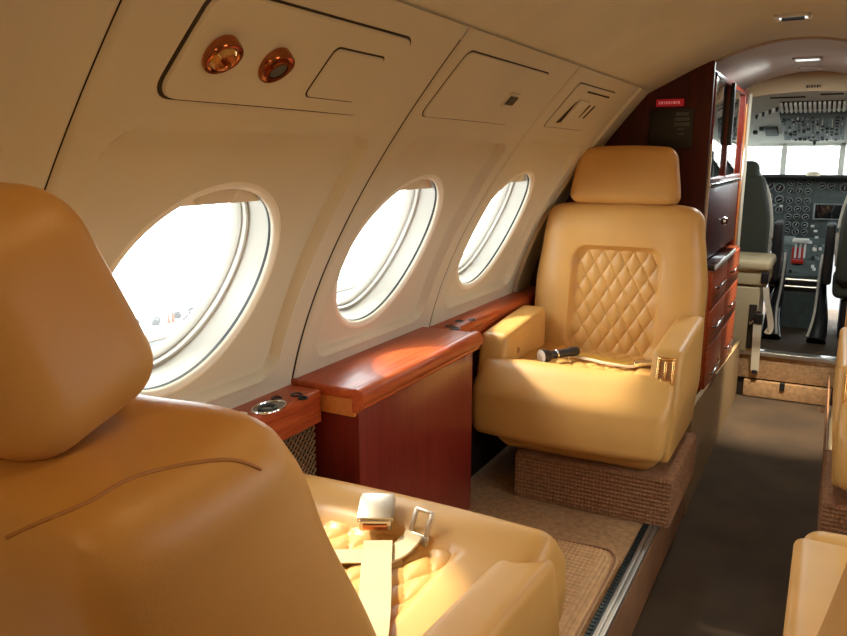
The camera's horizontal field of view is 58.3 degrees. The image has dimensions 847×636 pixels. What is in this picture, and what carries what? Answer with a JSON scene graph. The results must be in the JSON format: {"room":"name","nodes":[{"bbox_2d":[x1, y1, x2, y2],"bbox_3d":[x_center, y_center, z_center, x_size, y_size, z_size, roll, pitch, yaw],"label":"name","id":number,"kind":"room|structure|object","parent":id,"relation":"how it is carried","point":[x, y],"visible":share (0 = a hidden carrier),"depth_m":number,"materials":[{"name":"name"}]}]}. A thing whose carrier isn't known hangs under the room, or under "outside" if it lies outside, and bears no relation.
{"room":"aircraft cabin","nodes":[
{"label":"aircraft cabin","id":0,"kind":"room"},
{"bbox_2d":[112,190,499,334],"bbox_3d":[-126.436,-22.719,122.092,460.000,0.100,500.000,6,13,27],"label":"sky","id":1,"kind":"structure","parent":0,"point":[170,268],"depth_m":22.63,"materials":[{"name":"grey"}]},
{"bbox_2d":[150,318,159,325],"bbox_3d":[-4.710,0.074,13.329,0.152,0.146,0.167,-7,14,-29],"label":"clump","id":2,"kind":"object","parent":1,"relation":"on","point":[155,322],"visible":1,"depth_m":13.27,"materials":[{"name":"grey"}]},
{"bbox_2d":[150,316,160,322],"bbox_3d":[-4.749,0.041,13.462,0.176,0.169,0.197,-6,13,-27],"label":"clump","id":3,"kind":"object","parent":1,"relation":"on","point":[155,317],"visible":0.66,"depth_m":13.40,"materials":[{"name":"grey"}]},
{"bbox_2d":[165,313,172,323],"bbox_3d":[-4.521,-0.005,13.470,0.140,0.200,0.136,6,13,27],"label":"traffic cone","id":4,"kind":"object","parent":1,"relation":"on","point":[168,316],"visible":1,"depth_m":13.45,"materials":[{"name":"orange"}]},
{"bbox_2d":[171,311,176,322],"bbox_3d":[-4.477,-0.026,13.571,0.140,0.200,0.136,6,13,27],"label":"traffic cone","id":5,"kind":"object","parent":1,"relation":"on","point":[172,316],"visible":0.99,"depth_m":13.56,"materials":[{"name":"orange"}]},
{"bbox_2d":[171,311,180,318],"bbox_3d":[-4.543,-0.061,13.945,0.178,0.170,0.198,-6,13,-27],"label":"clump","id":6,"kind":"object","parent":1,"relation":"on","point":[177,314],"visible":0.77,"depth_m":13.88,"materials":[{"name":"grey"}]},
{"bbox_2d":[146,253,465,342],"bbox_3d":[5.722,-3.575,30.877,0.450,0.055,180.000,6,13,27],"label":"kerb","id":7,"kind":"object","parent":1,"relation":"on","point":[163,334],"depth_m":12.69,"materials":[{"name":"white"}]},
{"bbox_2d":[0,0,638,408],"bbox_3d":[-0.107,0.061,1.633,0.448,1.268,2.735,6,13,27],"label":"wall","id":8,"kind":"structure","parent":0,"point":[129,153],"depth_m":1.37,"materials":[{"name":"beige plastic"}]},
{"bbox_2d":[110,182,280,397],"bbox_3d":[-0.427,-0.053,1.341,0.279,0.421,0.426,6,13,27],"label":"window","id":9,"kind":"structure","parent":8,"relation":"in","point":[241,277],"depth_m":1.49,"materials":[{"name":"beige plastic"}]},
{"bbox_2d":[181,189,257,206],"bbox_3d":[-0.348,-0.209,1.265,0.029,0.042,0.247,6,13,27],"label":"shade","id":10,"kind":"object","parent":9,"relation":"attached to","point":[227,195],"depth_m":1.28,"materials":[{"name":"beige plastic"}]},
{"bbox_2d":[157,0,410,114],"bbox_3d":[-0.175,-0.372,1.110,0.106,0.126,0.491,6,13,27],"label":"panel","id":11,"kind":"object","parent":8,"relation":"attached to","point":[277,54],"visible":1,"depth_m":1.05,"materials":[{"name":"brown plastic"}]},
{"bbox_2d":[202,35,243,73],"bbox_3d":[-0.256,-0.333,0.963,0.054,0.045,0.057,6,13,27],"label":"light","id":12,"kind":"object","parent":11,"relation":"attached to","point":[221,54],"depth_m":0.95,"materials":[{"name":"gold metal"}]},
{"bbox_2d":[258,47,294,82],"bbox_3d":[-0.207,-0.351,1.057,0.054,0.045,0.057,6,13,27],"label":"air vent","id":13,"kind":"object","parent":11,"relation":"attached to","point":[275,64],"depth_m":1.04,"materials":[{"name":"orange metal"}]},
{"bbox_2d":[270,65,286,76],"bbox_3d":[-0.203,-0.345,1.056,0.025,0.019,0.031,6,13,27],"label":"grille","id":14,"kind":"object","parent":11,"relation":"attached to","point":[275,70],"depth_m":1.06,"materials":[{"name":"grey metal"}]},
{"bbox_2d":[44,0,566,377],"bbox_3d":[-0.412,0.162,1.116,0.451,1.282,4.380,6,13,27],"label":"hull","id":15,"kind":"object","parent":8,"relation":"attached to","point":[120,1],"visible":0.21,"depth_m":1.55,"materials":[{"name":"brown plastic"}]},
{"bbox_2d":[333,174,443,327],"bbox_3d":[-0.109,-0.176,1.925,0.279,0.421,0.426,6,13,27],"label":"window","id":16,"kind":"structure","parent":8,"relation":"in","point":[409,239],"depth_m":2.07,"materials":[{"name":"beige plastic"}]},
{"bbox_2d":[401,179,430,189],"bbox_3d":[-0.029,-0.333,1.849,0.029,0.042,0.247,6,13,27],"label":"shade","id":17,"kind":"object","parent":16,"relation":"attached to","point":[424,183],"depth_m":1.87,"materials":[{"name":"beige plastic"}]},
{"bbox_2d":[422,50,548,124],"bbox_3d":[0.152,-0.503,1.694,0.105,0.124,0.487,6,13,27],"label":"panel","id":18,"kind":"object","parent":8,"relation":"attached to","point":[484,88],"visible":1,"depth_m":1.65,"materials":[{"name":"brown plastic"}]},
{"bbox_2d":[456,170,534,288],"bbox_3d":[0.209,-0.299,2.508,0.279,0.421,0.426,6,13,27],"label":"window","id":19,"kind":"structure","parent":8,"relation":"in","point":[513,198],"depth_m":2.66,"materials":[{"name":"beige plastic"}]},
{"bbox_2d":[544,82,614,130],"bbox_3d":[0.474,-0.629,2.281,0.101,0.119,0.401,6,13,27],"label":"panel","id":20,"kind":"object","parent":8,"relation":"attached to","point":[584,103],"visible":1,"depth_m":2.24,"materials":[{"name":"brown plastic"}]},
{"bbox_2d":[149,252,839,347],"bbox_3d":[27.667,-1.155,19.418,49.300,0.040,180.000,6,13,27],"label":"ground","id":21,"kind":"structure","parent":0,"point":[833,303],"depth_m":15.87,"materials":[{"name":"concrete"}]},
{"bbox_2d":[470,445,642,635],"bbox_3d":[-0.314,0.885,1.186,0.665,0.080,4.430,6,13,27],"label":"floor","id":22,"kind":"structure","parent":0,"point":[492,486],"depth_m":2.32,"materials":[{"name":"beige carpet"}]},
{"bbox_2d":[232,385,320,475],"bbox_3d":[-0.475,0.508,1.402,0.118,0.567,0.891,6,13,27],"label":"ledge","id":23,"kind":"object","parent":22,"relation":"on","point":[293,412],"visible":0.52,"depth_m":1.66,"materials":[{"name":"red wood"}]},
{"bbox_2d":[290,392,302,396],"bbox_3d":[-0.278,0.168,1.663,0.028,0.004,0.028,1,12,5],"label":"socket","id":24,"kind":"object","parent":23,"relation":"attached to","point":[292,394],"depth_m":1.67,"materials":[{"name":"black plastic"}]},
{"bbox_2d":[283,425,316,475],"bbox_3d":[-0.458,0.414,1.372,0.004,0.207,0.891,6,13,27],"label":"grille","id":25,"kind":"object","parent":23,"relation":"attached to","point":[301,445],"depth_m":1.71,"materials":[{"name":"brown metal"}]},
{"bbox_2d":[298,396,307,399],"bbox_3d":[-0.260,0.173,1.640,0.022,0.004,0.022,-2,12,-9],"label":"socket","id":26,"kind":"object","parent":23,"relation":"attached to","point":[299,397],"depth_m":1.64,"materials":[{"name":"black plastic"}]},
{"bbox_2d":[0,182,565,635],"bbox_3d":[-0.218,0.325,1.085,0.637,1.053,1.011,6,13,27],"label":"passenger seat","id":27,"kind":"object","parent":22,"relation":"on","point":[124,511],"visible":0.97,"depth_m":0.58,"materials":[{"name":"beige leather"}]},
{"bbox_2d":[357,493,395,635],"bbox_3d":[-0.082,0.400,1.157,0.068,0.054,0.514,0,12,0],"label":"belt","id":28,"kind":"object","parent":27,"relation":"on","point":[376,511],"visible":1,"depth_m":1.26,"materials":[{"name":"beige fabric"}]},
{"bbox_2d":[334,506,434,563],"bbox_3d":[-0.184,0.378,1.291,0.414,0.060,0.091,-2,12,-7],"label":"belt","id":29,"kind":"object","parent":27,"relation":"on","point":[410,539],"visible":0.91,"depth_m":1.31,"materials":[{"name":"beige fabric"}]},
{"bbox_2d":[303,473,565,635],"bbox_3d":[-0.128,0.482,1.298,0.604,0.228,0.615,6,13,27],"label":"seat cushion","id":30,"kind":"object","parent":27,"relation":"on","point":[477,574],"depth_m":1.26,"materials":[{"name":"beige leather"}]},
{"bbox_2d":[291,327,482,511],"bbox_3d":[-0.070,0.369,2.039,0.209,0.573,0.646,6,13,27],"label":"cabinet","id":31,"kind":"object","parent":22,"relation":"on","point":[396,413],"visible":0.57,"depth_m":1.91,"materials":[{"name":"red wood"}]},
{"bbox_2d":[429,286,535,476],"bbox_3d":[0.253,0.228,2.739,0.117,0.564,0.918,6,13,27],"label":"ledge","id":32,"kind":"object","parent":22,"relation":"on","point":[484,447],"visible":0.23,"depth_m":2.62,"materials":[{"name":"red wood"}]},
{"bbox_2d":[472,348,479,392],"bbox_3d":[0.270,0.133,2.710,0.004,0.207,0.918,6,13,27],"label":"grille","id":33,"kind":"object","parent":32,"relation":"attached to","point":[475,355],"depth_m":2.53,"materials":[{"name":"brown metal"}]},
{"bbox_2d":[553,537,617,635],"bbox_3d":[0.198,0.684,1.890,0.430,0.023,0.660,6,13,27],"label":"floor mat","id":34,"kind":"object","parent":22,"relation":"on","point":[589,568],"visible":0.13,"depth_m":1.95,"materials":[{"name":"beige carpet"}]},
{"bbox_2d":[472,145,707,527],"bbox_3d":[0.578,-0.005,2.513,0.637,1.111,0.755,6,13,27],"label":"passenger seat","id":35,"kind":"object","parent":22,"relation":"on","point":[622,275],"visible":0.97,"depth_m":2.49,"materials":[{"name":"beige leather"}]},
{"bbox_2d":[537,346,579,361],"bbox_3d":[0.456,0.119,2.546,0.157,0.049,0.049,-7,14,-29],"label":"flashlight","id":36,"kind":"object","parent":35,"relation":"on","point":[544,355],"visible":0.94,"depth_m":2.52,"materials":[{"name":"black plastic"}]},
{"bbox_2d":[472,343,673,462],"bbox_3d":[0.536,0.231,2.490,0.604,0.228,0.590,6,13,27],"label":"seat cushion","id":37,"kind":"object","parent":35,"relation":"on","point":[567,403],"depth_m":2.26,"materials":[{"name":"beige leather"}]},
{"bbox_2d":[568,353,651,367],"bbox_3d":[0.633,0.134,2.510,0.317,0.041,0.089,11,16,43],"label":"belt","id":38,"kind":"object","parent":35,"relation":"on","point":[590,357],"visible":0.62,"depth_m":2.50,"materials":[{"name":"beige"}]},
{"bbox_2d":[583,523,658,635],"bbox_3d":[-0.053,0.906,0.927,0.042,0.028,4.020,6,13,27],"label":"rail","id":39,"kind":"object","parent":22,"relation":"attached to","point":[603,619],"visible":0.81,"depth_m":1.95,"materials":[{"name":"silver metal"}]},
{"bbox_2d":[395,0,846,92],"bbox_3d":[0.209,-0.453,0.630,1.120,0.203,4.450,6,13,27],"label":"ceiling","id":40,"kind":"structure","parent":0,"point":[644,44],"depth_m":1.93,"materials":[{"name":"beige plastic"}]},
{"bbox_2d":[774,12,812,21],"bbox_3d":[1.045,-0.849,2.147,0.096,0.017,0.080,6,13,27],"label":"recessed light","id":41,"kind":"object","parent":40,"relation":"in","point":[796,16],"visible":0.99,"depth_m":2.13,"materials":[{"name":"white plastic"}]},
{"bbox_2d":[531,60,715,431],"bbox_3d":[0.697,-0.251,2.975,0.740,1.406,0.025,6,13,27],"label":"wall","id":42,"kind":"structure","parent":0,"point":[696,87],"depth_m":2.74,"materials":[{"name":"red wood"}]},
{"bbox_2d":[513,87,648,291],"bbox_3d":[0.589,-0.209,2.909,0.458,1.271,0.208,6,13,27],"label":"trim","id":43,"kind":"structure","parent":42,"relation":"attached to","point":[524,276],"depth_m":2.83,"materials":[{"name":"beige plastic"}]},
{"bbox_2d":[607,494,684,635],"bbox_3d":[0.323,0.865,1.599,0.007,0.188,5.750,6,13,27],"label":"trim","id":44,"kind":"structure","parent":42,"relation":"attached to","point":[626,619],"depth_m":2.14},
{"bbox_2d":[656,99,683,106],"bbox_3d":[0.889,-0.776,2.740,0.097,0.026,0.010,6,13,27],"label":"placard","id":45,"kind":"object","parent":42,"relation":"attached to","point":[659,102],"visible":1,"depth_m":2.74,"materials":[{"name":"red plastic"}]},
{"bbox_2d":[648,108,693,147],"bbox_3d":[0.896,-0.687,2.754,0.154,0.139,0.009,6,13,27],"label":"sign","id":46,"kind":"object","parent":42,"relation":"attached to","point":[672,128],"visible":0.99,"depth_m":2.75,"materials":[{"name":"black plastic"}]},
{"bbox_2d":[684,341,740,514],"bbox_3d":[1.301,0.364,3.369,0.016,0.400,1.590,6,13,27],"label":"trim","id":47,"kind":"structure","parent":42,"relation":"attached to","point":[713,403],"depth_m":3.16,"materials":[{"name":"brown plastic"}]},
{"bbox_2d":[696,245,739,394],"bbox_3d":[1.041,-0.032,3.398,0.599,0.562,0.942,6,13,27],"label":"drawer unit","id":48,"kind":"object","parent":42,"relation":"attached to","point":[723,266],"visible":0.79,"depth_m":3.10,"materials":[{"name":"red wood"}]},
{"bbox_2d":[707,247,734,270],"bbox_3d":[0.966,-0.270,3.215,0.589,0.020,0.642,6,13,27],"label":"countertop","id":49,"kind":"structure","parent":48,"relation":"on","point":[714,259],"depth_m":3.03,"materials":[{"name":"black glass"}]},
{"bbox_2d":[705,70,746,257],"bbox_3d":[1.047,-0.654,3.302,0.578,0.700,1.014,6,13,27],"label":"upper cabinet","id":50,"kind":"object","parent":48,"relation":"on","point":[729,102],"visible":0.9,"depth_m":3.07,"materials":[{"name":"red wood"}]},
{"bbox_2d":[714,36,846,62],"bbox_3d":[1.265,-0.855,2.568,1.120,0.199,0.045,6,13,27],"label":"trim","id":51,"kind":"structure","parent":42,"relation":"attached to","point":[806,37],"depth_m":2.57,"materials":[{"name":"brown plastic"}]},
{"bbox_2d":[631,394,829,635],"bbox_3d":[0.520,0.972,1.525,0.471,0.030,5.770,6,13,27],"label":"floor","id":52,"kind":"structure","parent":0,"point":[725,569],"depth_m":2.61,"materials":[{"name":"carpet"}]},
{"bbox_2d":[736,349,836,405],"bbox_3d":[1.903,0.308,4.001,0.500,0.249,0.092,6,13,27],"label":"carpeted step","id":53,"kind":"structure","parent":52,"relation":"on","point":[781,375],"depth_m":3.97,"materials":[{"name":"beige carpet"}]},
{"bbox_2d":[822,376,829,462],"bbox_3d":[0.708,0.907,1.398,0.007,0.188,5.750,6,13,27],"label":"trim","id":54,"kind":"structure","parent":52,"relation":"attached to","point":[826,417],"depth_m":3.33,"materials":[{"name":"brown wood"}]},
{"bbox_2d":[716,39,846,88],"bbox_3d":[1.564,-0.982,3.113,1.120,0.203,1.235,6,13,27],"label":"ceiling","id":55,"kind":"structure","parent":0,"point":[751,67],"depth_m":3.02,"materials":[{"name":"beige plastic"}]},
{"bbox_2d":[746,71,846,97],"bbox_3d":[1.836,-1.109,3.607,0.572,0.114,0.040,6,13,27],"label":"trim","id":56,"kind":"structure","parent":55,"relation":"attached to","point":[832,81],"depth_m":3.61,"materials":[{"name":"brown plastic"}]},
{"bbox_2d":[805,83,822,88],"bbox_3d":[1.841,-1.093,3.584,0.077,0.023,0.005,6,13,27],"label":"placard","id":57,"kind":"object","parent":56,"relation":"attached to","point":[818,85],"visible":1,"depth_m":3.58,"materials":[{"name":"brown plastic"}]},
{"bbox_2d":[792,56,822,62],"bbox_3d":[1.572,-1.061,3.112,0.110,0.012,0.110,6,13,27],"label":"recessed light","id":58,"kind":"object","parent":55,"relation":"in","point":[806,58],"visible":0.99,"depth_m":3.09,"materials":[{"name":"white plastic"}]},
{"bbox_2d":[798,66,822,70],"bbox_3d":[1.751,-1.130,3.441,0.100,0.012,0.080,6,13,27],"label":"ceiling vent","id":59,"kind":"object","parent":55,"relation":"in","point":[811,68],"visible":0.95,"depth_m":3.42,"materials":[{"name":"white plastic"}]},
{"bbox_2d":[736,393,831,411],"bbox_3d":[1.893,0.359,4.047,1.640,0.230,0.040,6,13,27],"label":"hull","id":60,"kind":"object","parent":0,"point":[830,410],"visible":0.02,"depth_m":4.01,"materials":[{"name":"brown plastic"}]},
{"bbox_2d":[747,147,846,173],"bbox_3d":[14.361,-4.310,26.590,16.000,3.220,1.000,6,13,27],"label":"windshield","id":61,"kind":"object","parent":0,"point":[799,160],"visible":0.06,"depth_m":26.46,"materials":[{"name":"white"}]},
{"bbox_2d":[748,91,846,143],"bbox_3d":[2.144,-1.106,4.198,1.600,0.260,1.250,6,13,27],"label":"ceiling","id":62,"kind":"structure","parent":0,"point":[760,104],"depth_m":4.12,"materials":[{"name":"grey plastic"}]},
{"bbox_2d":[755,107,778,118],"bbox_3d":[1.839,-1.097,4.074,0.016,0.053,0.206,-1,12,-6],"label":"cluster","id":63,"kind":"object","parent":62,"relation":"attached to","point":[765,113],"visible":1,"depth_m":4.07,"materials":[{"name":"black plastic"}]},
{"bbox_2d":[764,126,778,135],"bbox_3d":[2.058,-1.104,4.495,0.072,0.053,0.197,6,13,27],"label":"speaker","id":64,"kind":"object","parent":62,"relation":"attached to","point":[769,130],"visible":1,"depth_m":4.45},
{"bbox_2d":[748,143,846,174],"bbox_3d":[2.443,-0.999,4.793,1.600,0.240,0.060,6,13,27],"label":"window","id":65,"kind":"structure","parent":62,"relation":"attached to","point":[784,152],"depth_m":4.80,"materials":[{"name":"plastic"}]},
{"bbox_2d":[770,93,843,98],"bbox_3d":[1.923,-1.085,3.704,0.432,0.014,0.038,8,14,35],"label":"liner slots","id":66,"kind":"object","parent":62,"relation":"attached to","point":[827,93],"visible":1,"depth_m":3.75,"materials":[{"name":"brown"}]},
{"bbox_2d":[779,110,846,140],"bbox_3d":[2.200,-1.079,4.289,0.320,0.146,0.642,6,13,27],"label":"switch panel","id":67,"kind":"object","parent":62,"relation":"attached to","point":[822,126],"visible":1,"depth_m":4.21,"materials":[{"name":"black plastic"}]},
{"bbox_2d":[780,100,846,112],"bbox_3d":[1.990,-1.082,3.888,0.300,0.053,0.170,6,13,27],"label":"switches","id":68,"kind":"object","parent":62,"relation":"attached to","point":[820,105],"visible":1,"depth_m":3.86,"materials":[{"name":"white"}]},
{"bbox_2d":[760,304,838,356],"bbox_3d":[2.236,0.084,4.625,1.600,0.060,1.440,6,13,27],"label":"floor","id":69,"kind":"structure","parent":0,"point":[792,339],"depth_m":4.25,"materials":[{"name":"carpet"}]},
{"bbox_2d":[732,252,776,350],"bbox_3d":[1.745,-0.097,4.152,0.275,0.490,0.393,6,13,27],"label":"seat","id":70,"kind":"object","parent":69,"relation":"on","point":[755,272],"visible":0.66,"depth_m":3.99,"materials":[{"name":"beige leather"}]},
{"bbox_2d":[750,287,773,373],"bbox_3d":[1.766,0.069,3.952,0.097,0.467,0.031,6,13,27],"label":"strap","id":71,"kind":"object","parent":70,"relation":"hanging from","point":[758,318],"visible":1,"depth_m":3.95,"materials":[{"name":"beige fabric"}]},
{"bbox_2d":[740,161,785,286],"bbox_3d":[1.870,-0.435,4.541,0.501,0.990,0.561,6,13,27],"label":"seat","id":72,"kind":"object","parent":69,"relation":"on","point":[757,228],"visible":0.34,"depth_m":4.25,"materials":[{"name":"grey leather"}]},
{"bbox_2d":[762,252,787,339],"bbox_3d":[2.063,-0.128,4.434,0.100,0.474,0.483,6,13,27],"label":"yoke","id":73,"kind":"object","parent":69,"relation":"on","point":[777,294],"visible":0.88,"depth_m":4.39,"materials":[{"name":"black plastic"}]},
{"bbox_2d":[768,235,824,328],"bbox_3d":[2.310,-0.230,4.700,0.310,0.524,0.407,6,13,27],"label":"pedestal","id":74,"kind":"object","parent":69,"relation":"on","point":[803,253],"visible":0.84,"depth_m":4.59,"materials":[{"name":"black plastic"}]},
{"bbox_2d":[765,178,846,253],"bbox_3d":[2.419,-0.645,4.800,1.280,0.465,0.040,6,13,27],"label":"panel","id":75,"kind":"object","parent":74,"relation":"attached to","point":[793,200],"visible":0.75,"depth_m":4.79,"materials":[{"name":"black plastic"}]},
{"bbox_2d":[762,171,846,178],"bbox_3d":[2.401,-0.889,4.715,1.320,0.047,0.195,6,13,27],"label":"glareshield","id":76,"kind":"object","parent":75,"relation":"on","point":[811,174],"visible":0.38,"depth_m":4.66,"materials":[{"name":"black plastic"}]},
{"bbox_2d":[762,174,846,178],"bbox_3d":[2.405,-0.879,4.724,1.320,0.025,0.180,6,13,27],"label":"hood","id":77,"kind":"object","parent":76,"relation":"attached to","point":[781,176],"depth_m":4.67,"materials":[{"name":"black plastic"}]},
{"bbox_2d":[812,203,842,219],"bbox_3d":[2.516,-0.660,4.727,0.165,0.101,0.021,6,13,27],"label":"display screen","id":78,"kind":"object","parent":75,"relation":"attached to","point":[821,211],"visible":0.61,"depth_m":4.73,"materials":[{"name":"black glass"}]},
{"bbox_2d":[806,254,827,343],"bbox_3d":[2.261,-0.106,4.331,0.102,0.474,0.483,6,13,27],"label":"yoke","id":79,"kind":"object","parent":69,"relation":"on","point":[817,331],"visible":0.87,"depth_m":4.23,"materials":[{"name":"black plastic"}]},
{"bbox_2d":[821,196,846,338],"bbox_3d":[2.502,-0.365,4.211,0.501,0.990,0.561,6,13,27],"label":"seat","id":80,"kind":"object","parent":69,"relation":"on","point":[835,241],"visible":0.97,"depth_m":4.18,"materials":[{"name":"grey leather"}]},
{"bbox_2d":[832,272,846,298],"bbox_3d":[2.557,-0.182,4.289,0.440,0.120,0.440,6,13,27],"label":"seat cushion","id":81,"kind":"object","parent":80,"relation":"on","point":[839,290],"depth_m":4.19,"materials":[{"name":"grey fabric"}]},
{"bbox_2d":[828,412,831,449],"bbox_3d":[0.527,1.015,1.548,2.200,0.055,6.000,6,13,27],"label":"hull","id":82,"kind":"object","parent":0,"point":[830,413],"depth_m":3.63,"materials":[{"name":"brown plastic"}]},
{"bbox_3d":[0.723,0.999,0.644,0.664,0.080,4.430,6,13,27],"label":"floor","id":83,"kind":"structure","parent":0,"visible":0},
{"bbox_2d":[783,531,846,635],"bbox_3d":[0.729,0.393,0.809,0.637,1.034,1.069,6,13,27],"label":"passenger seat","id":84,"kind":"object","parent":83,"relation":"on","point":[816,605],"visible":1,"depth_m":1.09,"materials":[{"name":"beige leather"}]},
{"bbox_2d":[804,531,846,547],"bbox_3d":[0.817,0.544,1.001,0.604,0.228,0.710,6,13,27],"label":"seat cushion","id":85,"kind":"object","parent":84,"relation":"on","point":[817,539],"depth_m":1.27,"materials":[{"name":"beige leather"}]},
{"bbox_2d":[817,309,846,534],"bbox_3d":[1.505,0.086,2.099,0.637,1.103,0.781,6,13,27],"label":"passenger seat","id":86,"kind":"object","parent":83,"relation":"on","point":[832,508],"visible":0.86,"depth_m":2.06,"materials":[{"name":"beige leather"}]},
{"bbox_2d":[835,401,846,490],"bbox_3d":[1.463,0.321,2.061,0.604,0.228,0.590,6,13,27],"label":"seat cushion","id":87,"kind":"object","parent":86,"relation":"on","point":[840,406],"depth_m":1.98,"materials":[{"name":"beige leather"}]},
{"bbox_3d":[1.324,-0.500,4.014,0.440,1.335,0.040,6,13,27],"label":"wall","id":88,"kind":"structure","parent":0,"visible":0},
{"bbox_2d":[726,89,752,246],"bbox_3d":[1.512,-0.476,3.778,0.114,1.255,0.170,6,13,27],"label":"door frame post","id":89,"kind":"object","parent":88,"relation":"attached to","point":[741,184],"visible":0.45,"depth_m":3.69,"materials":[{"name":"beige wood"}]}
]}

